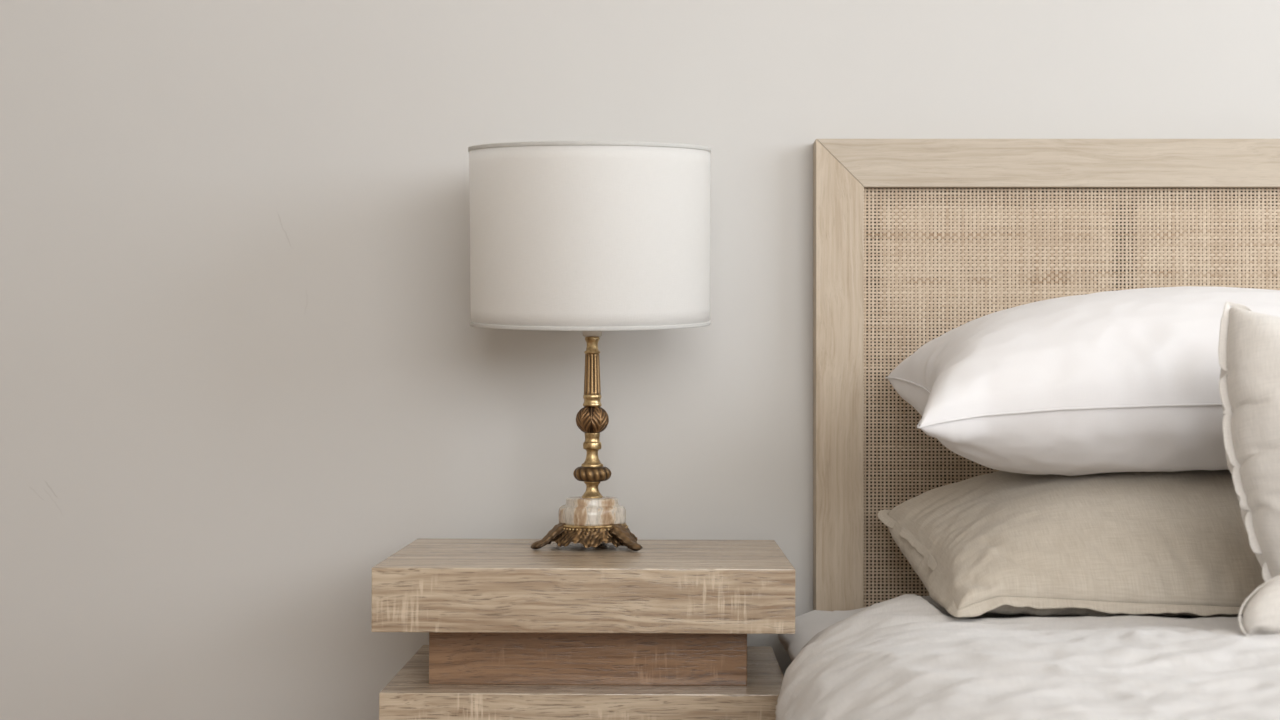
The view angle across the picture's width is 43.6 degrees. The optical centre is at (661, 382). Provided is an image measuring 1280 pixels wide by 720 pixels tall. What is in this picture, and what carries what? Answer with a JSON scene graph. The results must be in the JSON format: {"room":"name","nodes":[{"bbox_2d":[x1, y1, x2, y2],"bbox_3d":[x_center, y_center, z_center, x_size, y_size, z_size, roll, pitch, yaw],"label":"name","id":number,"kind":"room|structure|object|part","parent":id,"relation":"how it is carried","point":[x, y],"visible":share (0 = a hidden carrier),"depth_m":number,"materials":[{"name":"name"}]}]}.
{"room":"bedroom","nodes":[
{"label":"bedroom","id":0,"kind":"room"},
{"bbox_2d":[0,0,1279,719],"bbox_3d":[0.175,-0.630,2.365,5.350,2.700,0.100,0,0,0],"label":"wall","id":1,"kind":"structure","parent":0,"point":[244,369],"depth_m":2.31,"materials":[{"name":"paint"}]},
{"bbox_3d":[0.175,0.760,0.307,5.350,0.080,4.215,0,0,0],"label":"floor","id":2,"kind":"structure","parent":0,"visible":0},
{"bbox_2d":[371,538,795,719],"bbox_3d":[-0.094,0.469,2.079,0.501,0.501,0.378,0,0,0],"label":"nightstand","id":3,"kind":"object","parent":2,"relation":"on","point":[659,630],"visible":0.99,"depth_m":1.92,"materials":[{"name":"brown wood"}]},
{"bbox_2d":[468,141,710,550],"bbox_3d":[-0.095,-0.053,2.130,0.324,0.543,0.343,0,0,0],"label":"table lamp","id":4,"kind":"object","parent":3,"relation":"on","point":[592,238],"visible":1,"depth_m":2.00,"materials":[{"name":"white fabric"}]},
{"bbox_3d":[-0.095,-0.195,2.130,0.319,0.259,0.338,0,0,0],"label":"lamp shade","id":5,"kind":"part","parent":4,"relation":"part of","materials":[{"name":"white fabric"}]},
{"bbox_3d":[-0.095,-0.308,2.120,0.321,0.033,0.320,0,0,0],"label":"trim","id":6,"kind":"part","parent":4,"relation":"part of","materials":[{"name":"white fabric"}]},
{"bbox_3d":[-0.096,-0.081,2.140,0.321,0.033,0.320,0,0,0],"label":"trim","id":7,"kind":"part","parent":4,"relation":"part of","materials":[{"name":"white fabric"}]},
{"bbox_2d":[583,331,601,336],"bbox_3d":[-0.093,-0.088,2.130,0.025,0.054,0.025,0,0,0],"label":"socket","id":8,"kind":"object","parent":4,"relation":"attached to","point":[585,333],"depth_m":2.12,"materials":[{"name":"beige plastic"}]},
{"bbox_2d":[813,139,1279,610],"bbox_3d":[0.992,0.186,1.282,1.546,1.067,2.064,0,0,0],"label":"headboard","id":9,"kind":"object","parent":2,"relation":"on","point":[916,241],"visible":0.25,"depth_m":2.28,"materials":[{"name":"beige wood"}]},
{"bbox_2d":[778,607,867,660],"bbox_3d":[0.968,0.343,1.255,1.617,0.059,2.033,0,0,0],"label":"mattress","id":10,"kind":"object","parent":9,"relation":"on","point":[807,625],"visible":0.11,"depth_m":2.16,"materials":[{"name":"white fabric"}]},
{"bbox_2d":[775,594,1279,719],"bbox_3d":[0.977,0.412,1.272,1.742,0.362,1.952,0,0,0],"label":"duvet","id":11,"kind":"object","parent":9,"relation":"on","point":[903,657],"visible":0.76,"depth_m":1.41,"materials":[{"name":"white fabric"}]},
{"bbox_2d":[878,470,1264,617],"bbox_3d":[0.663,0.177,1.986,0.738,0.177,0.463,0,0,0],"label":"pillow","id":12,"kind":"object","parent":11,"relation":"on","point":[1170,544],"visible":0.81,"depth_m":1.84,"materials":[{"name":"fabric"}]},
{"bbox_2d":[885,286,1279,475],"bbox_3d":[0.647,-0.005,2.002,0.719,0.235,0.423,0,0,0],"label":"pillow","id":13,"kind":"object","parent":12,"relation":"on","point":[1128,380],"visible":0.88,"depth_m":1.87,"materials":[{"name":"white fabric"}]},
{"bbox_2d":[1218,302,1279,581],"bbox_3d":[0.831,0.058,1.689,0.477,0.336,0.221,0,0,-4],"label":"cushion","id":14,"kind":"object","parent":11,"relation":"on","point":[1249,341],"visible":0.96,"depth_m":1.66,"materials":[{"name":"fabric"}]},
{"bbox_2d":[1238,575,1279,635],"bbox_3d":[0.793,0.188,1.555,0.473,0.133,0.108,0,0,0],"label":"cushion","id":15,"kind":"object","parent":11,"relation":"on","point":[1261,615],"visible":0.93,"depth_m":1.53,"materials":[{"name":"fabric"}]},
{"bbox_3d":[0.992,-0.313,2.293,1.546,0.068,0.042,0,0,0],"label":"rail","id":16,"kind":"part","parent":9,"relation":"part of","materials":[{"name":"brown wood"}]}
]}

